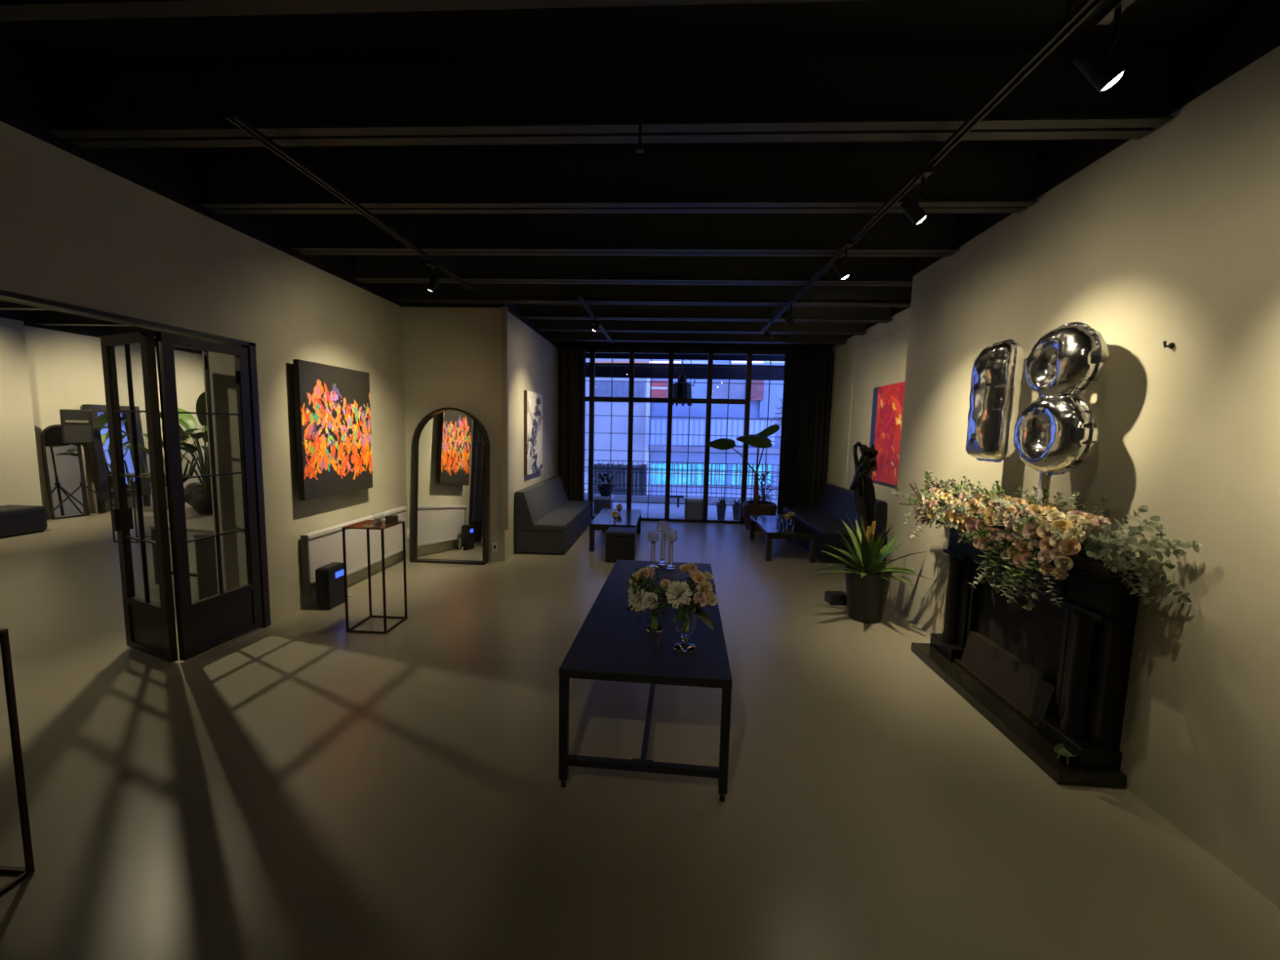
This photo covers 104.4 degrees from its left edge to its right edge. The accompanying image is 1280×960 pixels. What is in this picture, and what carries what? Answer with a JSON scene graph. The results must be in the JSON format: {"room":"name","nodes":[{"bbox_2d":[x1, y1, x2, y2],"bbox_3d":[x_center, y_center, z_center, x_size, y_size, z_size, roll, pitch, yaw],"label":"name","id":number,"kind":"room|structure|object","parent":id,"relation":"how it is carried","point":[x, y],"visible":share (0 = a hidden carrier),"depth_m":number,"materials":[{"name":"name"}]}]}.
{"room":"event lounge","nodes":[
{"label":"event lounge","id":0,"kind":"room"},
{"bbox_2d":[0,317,208,519],"bbox_3d":[-10.142,-0.665,5.696,0.700,3.220,12.300,2,6,3],"label":"wall","id":1,"kind":"structure","parent":0,"point":[43,372],"depth_m":8.44,"materials":[{"name":"paint"}]},
{"bbox_2d":[0,120,408,624],"bbox_3d":[-3.519,-0.123,1.824,0.450,3.220,9.250,2,6,3],"label":"wall","id":2,"kind":"structure","parent":0,"point":[75,231],"depth_m":4.07,"materials":[{"name":"paint"}]},
{"bbox_2d":[0,310,202,354],"bbox_3d":[-6.986,-2.363,5.200,6.960,0.400,12.390,2,6,3],"label":"trim","id":3,"kind":"structure","parent":2,"relation":"attached to","point":[29,317],"depth_m":8.64,"materials":[{"name":"black"}]},
{"bbox_2d":[0,289,271,662],"bbox_3d":[-3.624,0.251,2.270,0.710,2.380,3.850,2,6,3],"label":"door","id":4,"kind":"structure","parent":2,"relation":"in","point":[206,624],"depth_m":3.61,"materials":[{"name":"metal"}]},
{"bbox_2d":[0,40,559,349],"bbox_3d":[-2.788,-2.154,4.065,1.934,0.400,14.190,2,6,3],"label":"trim","id":5,"kind":"structure","parent":2,"relation":"attached to","point":[28,104],"depth_m":3.27,"materials":[{"name":"black"}]},
{"bbox_2d":[293,359,373,500],"bbox_3d":[-3.057,-0.493,4.969,0.108,1.262,1.046,2,6,3],"label":"painting","id":6,"kind":"object","parent":2,"relation":"attached to","point":[332,403],"visible":1,"depth_m":4.84,"materials":[{"name":"paint"}]},
{"bbox_2d":[300,506,407,594],"bbox_3d":[-3.069,0.702,5.475,0.100,0.560,1.750,2,6,3],"label":"radiator","id":7,"kind":"object","parent":2,"relation":"attached to","point":[322,547],"visible":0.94,"depth_m":5.21,"materials":[{"name":"grey"}]},
{"bbox_2d":[303,506,407,539],"bbox_3d":[-3.053,0.444,5.453,0.080,0.040,1.740,2,6,3],"label":"grille","id":8,"kind":"object","parent":7,"relation":"attached to","point":[327,531],"depth_m":5.11,"materials":[{"name":"grey"}]},
{"bbox_2d":[401,306,559,560],"bbox_3d":[-2.468,-0.813,8.842,1.750,3.220,4.950,2,6,3],"label":"wall","id":9,"kind":"structure","parent":0,"point":[452,356],"depth_m":6.34,"materials":[{"name":"paint"}]},
{"bbox_2d":[501,306,508,529],"bbox_3d":[-1.712,-0.748,6.294,0.070,2.800,0.050,2,6,3],"label":"trim","id":10,"kind":"structure","parent":9,"relation":"attached to","point":[504,357],"depth_m":6.27,"materials":[{"name":"beige"}]},
{"bbox_2d":[524,390,542,475],"bbox_3d":[-1.632,-0.724,7.628,0.045,1.226,0.880,2,6,3],"label":"painting","id":11,"kind":"object","parent":9,"relation":"attached to","point":[533,402],"visible":1,"depth_m":7.50,"materials":[{"name":"paint"}]},
{"bbox_2d":[0,0,1238,346],"bbox_3d":[-3.519,-2.265,4.151,14.400,0.470,14.700,2,6,3],"label":"ceiling","id":12,"kind":"structure","parent":0,"point":[508,131],"depth_m":2.63,"materials":[{"name":"black"}]},
{"bbox_2d":[222,16,473,289],"bbox_3d":[-1.861,-2.083,3.770,0.047,0.441,2.906,2,6,3],"label":"track","id":13,"kind":"object","parent":12,"relation":"hanging from","point":[232,117],"visible":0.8,"depth_m":2.95,"materials":[{"name":"black metal"}]},
{"bbox_2d":[424,260,440,291],"bbox_3d":[-1.814,-1.787,4.368,0.135,0.249,0.131,2,6,3],"label":"track spotlight","id":14,"kind":"object","parent":13,"relation":"hanging from","point":[434,279],"visible":1,"depth_m":4.34,"materials":[{"name":"black metal"}]},
{"bbox_2d":[560,346,586,501],"bbox_3d":[-1.270,-0.855,9.305,0.470,3.204,0.167,2,6,3],"label":"curtain","id":15,"kind":"object","parent":12,"relation":"hanging from","point":[572,366],"visible":0.85,"depth_m":9.27,"materials":[{"name":"black fabric"}]},
{"bbox_2d":[577,284,613,342],"bbox_3d":[-0.565,-2.366,6.838,0.047,0.441,2.806,2,6,4],"label":"track","id":16,"kind":"object","parent":12,"relation":"hanging from","point":[580,298],"visible":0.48,"depth_m":6.30,"materials":[{"name":"black metal"}]},
{"bbox_2d":[591,320,600,331],"bbox_3d":[-0.583,-2.074,6.670,0.130,0.154,0.120,2,6,3],"label":"track spotlight","id":17,"kind":"object","parent":16,"relation":"hanging from","point":[596,324],"visible":1,"depth_m":6.63,"materials":[{"name":"black metal"}]},
{"bbox_2d":[635,113,644,153],"bbox_3d":[0.002,-1.688,2.417,0.044,0.170,0.044,2,6,3],"label":"ceiling hook","id":18,"kind":"object","parent":12,"relation":"hanging from","point":[639,150],"visible":1,"depth_m":2.41,"materials":[{"name":"paint"}]},
{"bbox_2d":[777,349,833,515],"bbox_3d":[2.996,-0.733,9.043,0.840,3.204,0.167,2,6,3],"label":"curtain","id":19,"kind":"object","parent":12,"relation":"hanging from","point":[806,389],"visible":0.74,"depth_m":9.01,"materials":[{"name":"black fabric"}]},
{"bbox_2d":[760,0,1105,331],"bbox_3d":[1.569,-1.937,3.086,0.047,0.441,7.906,2,6,2],"label":"track","id":20,"kind":"object","parent":12,"relation":"hanging from","point":[1073,20],"visible":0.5,"depth_m":2.19,"materials":[{"name":"black metal"}]},
{"bbox_2d":[763,319,773,342],"bbox_3d":[1.646,-1.890,6.280,0.100,0.276,0.194,6,7,37],"label":"track spotlight","id":21,"kind":"object","parent":20,"relation":"hanging from","point":[766,335],"visible":1,"depth_m":6.25,"materials":[{"name":"black metal"}]},
{"bbox_2d":[782,297,795,325],"bbox_3d":[1.597,-1.791,5.289,0.107,0.275,0.188,7,8,42],"label":"track spotlight","id":22,"kind":"object","parent":20,"relation":"hanging from","point":[786,317],"visible":1,"depth_m":5.27,"materials":[{"name":"black metal"}]},
{"bbox_2d":[832,240,852,279],"bbox_3d":[1.510,-1.638,3.716,0.129,0.265,0.120,2,6,3],"label":"track spotlight","id":23,"kind":"object","parent":20,"relation":"hanging from","point":[839,265],"visible":1,"depth_m":3.69,"materials":[{"name":"black metal"}]},
{"bbox_2d":[898,166,933,225],"bbox_3d":[1.490,-1.533,2.701,0.146,0.271,0.120,2,6,3],"label":"track spotlight","id":24,"kind":"object","parent":20,"relation":"hanging from","point":[910,207],"visible":1,"depth_m":2.68,"materials":[{"name":"black metal"}]},
{"bbox_2d":[1072,0,1134,92],"bbox_3d":[1.512,-1.423,1.623,0.141,0.269,0.120,2,6,3],"label":"track spotlight","id":25,"kind":"object","parent":20,"relation":"hanging from","point":[1095,61],"visible":1,"depth_m":1.61,"materials":[{"name":"black metal"}]},
{"bbox_2d":[0,502,1279,959],"bbox_3d":[-2.269,1.272,4.988,17.000,0.140,15.400,2,6,3],"label":"floor","id":26,"kind":"structure","parent":0,"point":[300,786],"depth_m":2.36,"materials":[{"name":"concrete"}]},
{"bbox_2d":[0,627,35,895],"bbox_3d":[-2.517,1.041,1.698,0.360,0.974,0.360,2,6,3],"label":"pedestal","id":27,"kind":"object","parent":26,"relation":"on","point":[28,869],"visible":1,"depth_m":1.86,"materials":[{"name":"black metal"}]},
{"bbox_2d":[0,504,47,538],"bbox_3d":[-9.375,0.635,7.026,0.600,0.400,1.170,2,6,3],"label":"pouf","id":28,"kind":"object","parent":26,"relation":"on","point":[15,520],"visible":1,"depth_m":7.29,"materials":[{"name":"black"}]},
{"bbox_2d":[40,424,89,519],"bbox_3d":[-9.989,-0.149,8.613,0.169,1.620,0.460,3,6,20],"label":"arched mirror","id":29,"kind":"object","parent":26,"relation":"on","point":[61,464],"visible":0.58,"depth_m":8.57,"materials":[{"name":"black mirror"}]},
{"bbox_2d":[46,444,115,517],"bbox_3d":[-9.703,0.013,8.633,0.406,1.290,1.020,6,8,41],"label":"tripod stand","id":30,"kind":"object","parent":26,"relation":"on","point":[82,484],"visible":0.85,"depth_m":8.50,"materials":[{"name":"black metal"}]},
{"bbox_2d":[59,408,94,444],"bbox_3d":[-9.549,-0.902,8.421,0.300,0.581,0.360,6,8,41],"label":"loudspeaker","id":31,"kind":"object","parent":30,"relation":"on","point":[77,425],"visible":1,"depth_m":8.33,"materials":[{"name":"black"}]},
{"bbox_2d":[63,425,92,442],"bbox_3d":[-9.451,-0.776,8.344,0.007,0.290,0.300,6,8,41],"label":"grille","id":32,"kind":"object","parent":31,"relation":"attached to","point":[72,433],"depth_m":8.34,"materials":[{"name":"black"}]},
{"bbox_2d":[81,404,151,513],"bbox_3d":[-9.887,-0.420,9.414,0.241,1.973,0.860,2,6,3],"label":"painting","id":33,"kind":"object","parent":26,"relation":"on","point":[100,451],"visible":0.68,"depth_m":9.22,"materials":[{"name":"metal"}]},
{"bbox_2d":[97,412,135,491],"bbox_3d":[-9.900,-0.535,9.403,0.113,1.473,0.600,2,6,3],"label":"mirror glass","id":34,"kind":"object","parent":33,"relation":"attached to","point":[102,420],"depth_m":9.48,"materials":[{"name":"mirror"}]},
{"bbox_2d":[107,472,151,542],"bbox_3d":[-7.253,0.392,7.141,0.360,0.954,0.360,2,6,3],"label":"pedestal","id":35,"kind":"object","parent":26,"relation":"on","point":[132,473],"visible":0.48,"depth_m":6.98,"materials":[{"name":"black metal"}]},
{"bbox_2d":[130,448,197,488],"bbox_3d":[-9.434,-0.098,9.916,0.880,1.272,0.926,2,6,3],"label":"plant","id":36,"kind":"object","parent":26,"relation":"on","point":[191,471],"visible":0.11,"depth_m":9.90,"materials":[{"name":"green"}]},
{"bbox_2d":[161,437,168,509],"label":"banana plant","id":37,"kind":"object","parent":26,"relation":"on","point":[162,437],"depth_m":9.64,"materials":[{"name":"green plant"}]},
{"bbox_2d":[150,515,213,584],"bbox_3d":[-4.626,0.771,5.592,0.900,0.630,0.900,2,6,11],"label":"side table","id":38,"kind":"object","parent":26,"relation":"on","point":[204,525],"visible":0.24,"depth_m":5.24,"materials":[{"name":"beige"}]},
{"bbox_2d":[161,431,213,515],"bbox_3d":[-7.960,-0.145,9.227,1.447,1.569,1.425,2,6,3],"label":"rubber plant","id":39,"kind":"object","parent":26,"relation":"on","point":[201,502],"visible":0.47,"depth_m":9.11,"materials":[{"name":"green plant"}]},
{"bbox_2d":[177,391,208,472],"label":"banana plant","id":40,"kind":"object","parent":26,"relation":"on","point":[187,421],"depth_m":9.70,"materials":[{"name":"green plant"}]},
{"bbox_2d":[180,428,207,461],"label":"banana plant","id":41,"kind":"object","parent":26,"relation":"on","point":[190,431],"depth_m":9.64,"materials":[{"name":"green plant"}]},
{"bbox_2d":[183,482,204,506],"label":"plant pot","id":42,"kind":"object","parent":26,"relation":"on","point":[190,488],"depth_m":9.60,"materials":[{"name":"ceramic"}]},
{"bbox_2d":[193,532,217,599],"bbox_3d":[-4.040,0.848,4.657,0.110,0.693,0.184,7,8,42],"label":"plinth","id":43,"kind":"object","parent":26,"relation":"on","point":[205,549],"visible":0.54,"depth_m":4.60,"materials":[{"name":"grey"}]},
{"bbox_2d":[315,562,354,609],"bbox_3d":[-2.954,1.003,4.845,0.134,0.395,0.431,2,6,3],"label":"air purifier","id":44,"kind":"object","parent":26,"relation":"on","point":[330,582],"visible":0.8,"depth_m":4.65,"materials":[{"name":"black"}]},
{"bbox_2d":[317,562,342,568],"bbox_3d":[-2.957,0.818,4.740,0.100,0.006,0.220,2,6,3],"label":"vent","id":45,"kind":"object","parent":44,"relation":"attached to","point":[333,565],"depth_m":4.74,"materials":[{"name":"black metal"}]},
{"bbox_2d":[342,520,407,633],"bbox_3d":[-2.282,0.822,4.292,0.345,0.896,0.345,2,6,3],"label":"pedestal","id":46,"kind":"object","parent":26,"relation":"on","point":[383,525],"visible":0.99,"depth_m":4.18,"materials":[{"name":"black metal"}]},
{"bbox_2d":[385,515,398,523],"bbox_3d":[-2.164,0.341,4.325,0.100,0.060,0.070,-1,6,-25],"label":"folded card","id":47,"kind":"object","parent":46,"relation":"on","point":[388,519],"visible":1,"depth_m":4.31,"materials":[{"name":"brown"}]},
{"bbox_2d":[409,407,489,564],"bbox_3d":[-2.423,0.073,6.339,0.970,1.984,0.266,2,6,3],"label":"arched mirror","id":48,"kind":"object","parent":26,"relation":"on","point":[451,446],"visible":1,"depth_m":6.34,"materials":[{"name":"black mirror"}]},
{"bbox_2d":[515,475,591,554],"bbox_3d":[-1.310,0.478,7.995,0.695,0.845,2.360,2,6,3],"label":"sofa","id":49,"kind":"object","parent":26,"relation":"on","point":[546,522],"visible":1,"depth_m":7.04,"materials":[{"name":"fabric"}]},
{"bbox_2d":[525,500,591,532],"bbox_3d":[-1.242,0.546,7.997,0.555,0.098,2.360,2,6,3],"label":"seat cushion","id":50,"kind":"object","parent":49,"relation":"on","point":[565,515],"depth_m":7.42,"materials":[{"name":"fabric"}]},
{"bbox_2d":[593,493,613,513],"bbox_3d":[-0.780,0.509,10.615,0.388,0.346,0.540,2,6,3],"label":"storage box","id":51,"kind":"object","parent":26,"relation":"on","point":[598,506],"visible":0.75,"depth_m":10.37,"materials":[{"name":"grey"}]},
{"bbox_2d":[587,470,623,496],"bbox_3d":[-0.783,0.060,10.582,0.789,0.558,0.701,-2,7,-31],"label":"planter","id":52,"kind":"object","parent":51,"relation":"on","point":[604,490],"visible":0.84,"depth_m":10.48,"materials":[{"name":"black"}]},
{"bbox_2d":[589,508,640,551],"bbox_3d":[-0.352,0.763,7.747,0.660,0.400,1.400,2,6,3],"label":"table","id":53,"kind":"object","parent":26,"relation":"on","point":[604,519],"visible":0.84,"depth_m":7.37,"materials":[{"name":"black"}]},
{"bbox_2d":[593,462,646,494],"bbox_3d":[-0.559,0.090,12.619,1.444,1.026,0.090,2,6,3],"label":"fence","id":54,"kind":"object","parent":26,"relation":"on","point":[640,475],"visible":0.42,"depth_m":12.55,"materials":[{"name":"grey metal"}]},
{"bbox_2d":[604,526,636,562],"bbox_3d":[-0.253,0.865,6.675,0.390,0.400,0.390,2,6,3],"label":"ottoman","id":55,"kind":"object","parent":26,"relation":"on","point":[620,542],"visible":0.94,"depth_m":6.49,"materials":[{"name":"black"}]},
{"bbox_2d":[605,526,636,537],"bbox_3d":[-0.249,0.699,6.658,0.390,0.068,0.390,2,6,3],"label":"cushion","id":56,"kind":"object","parent":55,"relation":"on","point":[612,531],"depth_m":6.49,"materials":[{"name":"black fabric"}]},
{"bbox_2d":[558,559,732,801],"bbox_3d":[0.105,1.111,3.332,0.810,0.620,2.010,2,6,5],"label":"table","id":57,"kind":"object","parent":26,"relation":"on","point":[611,643],"visible":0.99,"depth_m":2.48,"materials":[{"name":"wood"}]},
{"bbox_2d":[624,565,671,633],"bbox_3d":[0.044,0.668,2.771,0.273,0.371,0.294,0,6,-8],"label":"flower vase","id":58,"kind":"object","parent":57,"relation":"on","point":[636,592],"visible":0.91,"depth_m":2.71,"materials":[{"name":"clear glass"}]},
{"bbox_2d":[647,529,658,568],"bbox_3d":[0.107,0.570,4.081,0.104,0.304,0.104,2,6,3],"label":"candle holder","id":59,"kind":"object","parent":57,"relation":"on","point":[653,535],"visible":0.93,"depth_m":4.06,"materials":[{"name":"clear glass"}]},
{"bbox_2d":[647,529,658,542],"bbox_3d":[0.110,0.464,4.070,0.096,0.090,0.096,2,6,3],"label":"cup","id":60,"kind":"object","parent":59,"relation":"on","point":[653,535],"depth_m":4.03,"materials":[{"name":"clear glass"}]},
{"bbox_2d":[656,520,670,564],"bbox_3d":[0.195,0.530,4.205,0.115,0.362,0.115,2,6,3],"label":"candle holder","id":61,"kind":"object","parent":57,"relation":"on","point":[663,526],"visible":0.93,"depth_m":4.19,"materials":[{"name":"clear glass"}]},
{"bbox_2d":[656,520,670,533],"bbox_3d":[0.198,0.395,4.191,0.115,0.090,0.115,2,6,3],"label":"cup","id":62,"kind":"object","parent":61,"relation":"on","point":[663,526],"depth_m":4.15,"materials":[{"name":"clear glass"}]},
{"bbox_2d":[664,528,677,568],"bbox_3d":[0.255,0.568,4.092,0.104,0.312,0.104,2,6,3],"label":"candle holder","id":63,"kind":"object","parent":57,"relation":"on","point":[671,535],"visible":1,"depth_m":4.07,"materials":[{"name":"clear glass"}]},
{"bbox_2d":[665,528,677,542],"bbox_3d":[0.258,0.458,4.081,0.102,0.090,0.102,2,6,3],"label":"cup","id":64,"kind":"object","parent":63,"relation":"on","point":[671,535],"depth_m":4.04,"materials":[{"name":"clear glass"}]},
{"bbox_2d":[650,563,717,652],"bbox_3d":[0.241,0.656,2.560,0.282,0.445,0.325,-3,7,-34],"label":"flower vase","id":65,"kind":"object","parent":57,"relation":"on","point":[704,595],"visible":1,"depth_m":2.52,"materials":[{"name":"clear glass"}]},
{"bbox_2d":[675,608,696,638],"bbox_3d":[0.238,0.724,2.579,0.110,0.192,0.110,2,6,3],"label":"glass bowl","id":66,"kind":"object","parent":65,"relation":"on","point":[689,616],"depth_m":2.57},
{"bbox_2d":[584,493,777,506],"bbox_3d":[-0.356,0.457,12.146,14.000,0.160,0.200,2,6,3],"label":"curb","id":67,"kind":"object","parent":26,"relation":"on","point":[620,497],"visible":0.21,"depth_m":12.01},
{"bbox_2d":[584,459,779,499],"bbox_3d":[1.250,-0.002,12.008,6.006,0.852,0.020,2,6,3],"label":"terrace railing","id":68,"kind":"object","parent":67,"relation":"on","point":[672,470],"visible":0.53,"depth_m":12.00,"materials":[{"name":"grey metal"}]},
{"bbox_2d":[684,496,702,519],"bbox_3d":[1.097,0.569,10.086,0.407,0.419,0.390,2,6,3],"label":"storage box","id":69,"kind":"object","parent":26,"relation":"on","point":[693,511],"visible":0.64,"depth_m":9.92,"materials":[{"name":"beige"}]},
{"bbox_2d":[714,496,733,519],"bbox_3d":[1.671,0.563,9.992,0.453,0.474,0.424,2,6,3],"label":"pot plant","id":70,"kind":"object","parent":26,"relation":"on","point":[719,508],"visible":0.79,"depth_m":9.92,"materials":[{"name":"green plant"}]},
{"bbox_2d":[729,496,751,519],"bbox_3d":[2.001,0.553,10.055,0.478,0.497,0.503,2,6,3],"label":"pot plant","id":71,"kind":"object","parent":26,"relation":"on","point":[735,508],"visible":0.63,"depth_m":9.95,"materials":[{"name":"green plant"}]},
{"bbox_2d":[704,424,779,531],"bbox_3d":[1.810,-0.063,8.932,1.342,1.900,0.624,2,6,3],"label":"plant","id":72,"kind":"object","parent":26,"relation":"on","point":[760,440],"visible":0.96,"depth_m":8.80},
{"bbox_2d":[749,471,777,502],"bbox_3d":[2.562,0.291,10.260,0.628,1.001,0.736,2,6,3],"label":"shrub","id":73,"kind":"object","parent":26,"relation":"on","point":[767,473],"visible":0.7,"depth_m":10.21,"materials":[{"name":"green plant"}]},
{"bbox_2d":[749,515,817,563],"bbox_3d":[2.098,0.850,7.435,0.670,0.400,1.400,2,6,3],"label":"table","id":74,"kind":"object","parent":26,"relation":"on","point":[768,524],"visible":0.85,"depth_m":6.83,"materials":[{"name":"black"}]},
{"bbox_2d":[782,511,796,524],"bbox_3d":[2.220,0.559,7.380,0.210,0.195,0.220,2,6,3],"label":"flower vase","id":75,"kind":"object","parent":74,"relation":"on","point":[788,516],"visible":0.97,"depth_m":7.35,"materials":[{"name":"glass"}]},
{"bbox_2d":[782,483,886,562],"bbox_3d":[2.938,0.590,7.829,0.810,0.845,2.330,2,6,3],"label":"sofa","id":76,"kind":"object","parent":26,"relation":"on","point":[833,503],"visible":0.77,"depth_m":7.41,"materials":[{"name":"black"}]},
{"bbox_2d":[782,506,857,540],"bbox_3d":[2.867,0.654,7.839,0.670,0.098,2.330,2,6,3],"label":"seat cushion","id":77,"kind":"object","parent":76,"relation":"on","point":[815,518],"depth_m":7.49,"materials":[{"name":"black fabric"}]},
{"bbox_2d":[824,591,847,605],"bbox_3d":[2.049,1.227,5.160,0.200,0.108,0.160,1,6,-3],"label":"box","id":78,"kind":"object","parent":26,"relation":"on","point":[832,597],"visible":0.8,"depth_m":5.09,"materials":[{"name":"black"}]},
{"bbox_2d":[848,441,887,567],"bbox_3d":[2.714,0.377,5.969,0.448,1.665,0.287,2,6,3],"label":"sculpture","id":79,"kind":"object","parent":26,"relation":"on","point":[862,486],"visible":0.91,"depth_m":5.86,"materials":[{"name":"black metal"}]},
{"bbox_2d":[800,513,939,623],"bbox_3d":[2.103,0.815,4.745,1.059,1.014,0.999,3,6,14],"label":"potted plant","id":80,"kind":"object","parent":26,"relation":"on","point":[867,583],"visible":1,"depth_m":4.62,"materials":[{"name":"green plant"}]},
{"bbox_2d":[911,642,1127,788],"bbox_3d":[2.335,1.443,3.278,0.327,0.070,1.548,2,6,3],"label":"hearth slab","id":81,"kind":"object","parent":26,"relation":"on","point":[1018,731],"visible":0.61,"depth_m":2.90,"materials":[{"name":"black stone"}]},
{"bbox_2d":[929,517,1164,769],"bbox_3d":[2.390,0.879,3.208,0.242,1.070,1.630,2,6,3],"label":"fireplace","id":82,"kind":"object","parent":81,"relation":"on","point":[1064,670],"visible":0.88,"depth_m":2.83,"materials":[{"name":"black"}]},
{"bbox_2d":[891,471,1203,610],"bbox_3d":[2.281,0.345,3.237,0.460,0.693,2.208,2,6,3],"label":"flower garland","id":83,"kind":"object","parent":82,"relation":"on","point":[1017,522],"visible":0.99,"depth_m":2.77,"materials":[{"name":"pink plant"}]},
{"bbox_2d":[965,338,1024,462],"bbox_3d":[2.379,-0.522,3.335,0.259,0.796,0.362,2,6,3],"label":"balloon","id":84,"kind":"object","parent":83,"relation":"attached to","point":[997,371],"visible":0.97,"depth_m":3.21,"materials":[{"name":"silver metal"}]},
{"bbox_2d":[1013,321,1109,506],"bbox_3d":[2.333,-0.348,2.786,0.223,1.032,0.520,2,6,3],"label":"balloon","id":85,"kind":"object","parent":83,"relation":"on","point":[1059,431],"visible":1,"depth_m":2.66,"materials":[{"name":"silver metal"}]},
{"bbox_2d":[935,517,1164,582],"bbox_3d":[2.401,0.384,3.158,0.242,0.075,1.630,2,6,3],"label":"mantel shelf","id":86,"kind":"object","parent":82,"relation":"attached to","point":[1084,564],"depth_m":2.46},
{"bbox_2d":[1053,742,1077,764],"bbox_3d":[2.249,1.446,2.614,0.160,0.057,0.096,-1,6,-25],"label":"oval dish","id":87,"kind":"object","parent":81,"relation":"on","point":[1060,748],"visible":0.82,"depth_m":2.62,"materials":[{"name":"green plant"}]},
{"bbox_2d":[1053,742,1077,757],"bbox_3d":[2.249,1.431,2.612,0.160,0.026,0.096,-1,6,-25],"label":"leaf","id":88,"kind":"object","parent":87,"relation":"on","point":[1060,748],"depth_m":2.62,"materials":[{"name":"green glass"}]},
{"bbox_2d":[559,341,832,476],"bbox_3d":[1.099,-1.000,9.491,5.290,3.620,0.220,2,6,3],"label":"wall","id":89,"kind":"structure","parent":0,"point":[588,344],"depth_m":9.24,"materials":[{"name":"black"}]},
{"bbox_2d":[581,348,785,524],"bbox_3d":[0.892,-0.808,9.431,4.125,3.240,0.080,2,6,3],"label":"window","id":90,"kind":"structure","parent":89,"relation":"in","point":[669,400],"depth_m":9.39,"materials":[{"name":"metal"}]},
{"bbox_2d":[585,352,785,380],"bbox_3d":[1.132,-2.537,10.331,7.800,0.682,1.720,2,6,3],"label":"awning","id":91,"kind":"object","parent":89,"relation":"attached to","point":[604,371],"visible":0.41,"depth_m":11.08,"materials":[{"name":"blue"}]},
{"bbox_2d":[595,360,647,363],"bbox_3d":[-0.429,-2.623,11.036,1.180,0.056,0.044,2,6,3],"label":"tube light","id":92,"kind":"object","parent":91,"relation":"attached to","point":[596,362],"depth_m":11.02,"materials":[{"name":"white"}]},
{"bbox_2d":[649,360,680,363],"bbox_3d":[0.557,-2.610,10.981,0.690,0.049,0.044,2,6,3],"label":"tube light","id":93,"kind":"object","parent":91,"relation":"attached to","point":[653,362],"depth_m":10.97,"materials":[{"name":"white"}]},
{"bbox_2d":[672,359,695,406],"bbox_3d":[0.927,-2.249,10.790,0.456,1.258,0.466,7,8,43],"label":"hanging lantern","id":94,"kind":"object","parent":91,"relation":"hanging from","point":[681,390],"visible":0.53,"depth_m":10.67,"materials":[{"name":"black"}]},
{"bbox_2d":[683,360,707,363],"bbox_3d":[1.226,-2.601,10.944,0.580,0.047,0.044,2,6,3],"label":"tube light","id":95,"kind":"object","parent":91,"relation":"attached to","point":[684,362],"depth_m":10.93,"materials":[{"name":"white"}]},
{"bbox_2d":[732,360,763,363],"bbox_3d":[2.360,-2.586,10.880,0.678,0.049,0.044,2,6,3],"label":"tube light","id":96,"kind":"object","parent":91,"relation":"attached to","point":[733,362],"depth_m":10.87,"materials":[{"name":"white"}]},
{"bbox_2d":[825,307,910,566],"bbox_3d":[3.494,-0.567,7.143,0.250,3.340,4.300,2,6,3],"label":"wall","id":97,"kind":"structure","parent":0,"point":[880,362],"depth_m":7.65,"materials":[{"name":"paint"}]},
{"bbox_2d":[844,324,909,488],"bbox_3d":[3.329,-0.412,6.614,0.014,3.130,3.100,2,6,3],"label":"trim","id":98,"kind":"structure","parent":97,"relation":"attached to","point":[908,325],"depth_m":8.01,"materials":[{"name":"paint"}]},
{"bbox_2d":[869,381,905,485],"bbox_3d":[3.308,-0.603,6.503,0.045,1.301,1.302,2,6,3],"label":"painting","id":99,"kind":"object","parent":97,"relation":"attached to","point":[887,400],"visible":0.6,"depth_m":6.60,"materials":[{"name":"paint"}]},
{"bbox_2d":[832,0,1279,346],"bbox_3d":[-0.177,-2.031,2.982,7.190,0.310,12.690,2,6,3],"label":"trim","id":100,"kind":"structure","parent":97,"relation":"attached to","point":[1247,30],"depth_m":2.31,"materials":[{"name":"black"}]},
{"bbox_2d":[888,45,1279,908],"bbox_3d":[2.840,0.062,0.952,0.850,3.310,8.200,2,6,3],"label":"wall","id":101,"kind":"structure","parent":0,"point":[1172,234],"depth_m":2.32,"materials":[{"name":"paint"}]},
{"bbox_2d":[1163,341,1174,348],"bbox_3d":[2.489,-0.638,2.340,0.042,0.035,0.028,2,6,3],"label":"wall hook","id":102,"kind":"object","parent":101,"relation":"attached to","point":[1171,345],"visible":1,"depth_m":2.34,"materials":[{"name":"black metal"}]},
{"label":"outside","id":103,"kind":"structure","parent":0,"visible":0},
{"bbox_3d":[1.701,3.427,14.642,42.000,0.200,3.800,2,6,3],"label":"floor","id":104,"kind":"structure","parent":103,"visible":0},
{"bbox_2d":[584,358,784,498],"bbox_3d":[2.923,-2.768,15.521,36.000,12.000,0.880,2,6,3],"label":"facade","id":105,"kind":"object","parent":104,"relation":"on","point":[759,393],"visible":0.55,"depth_m":15.85,"materials":[{"name":"white"}]},
{"bbox_2d":[594,381,643,397],"bbox_3d":[-0.717,-2.814,15.860,1.656,0.627,0.050,2,6,3],"label":"shutter","id":106,"kind":"object","parent":105,"relation":"hanging from","point":[602,388],"depth_m":15.83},
{"bbox_2d":[711,380,744,399],"bbox_3d":[2.730,-2.857,15.684,1.126,0.579,0.080,2,6,3],"label":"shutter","id":107,"kind":"object","parent":105,"relation":"hanging from","point":[719,391],"depth_m":15.64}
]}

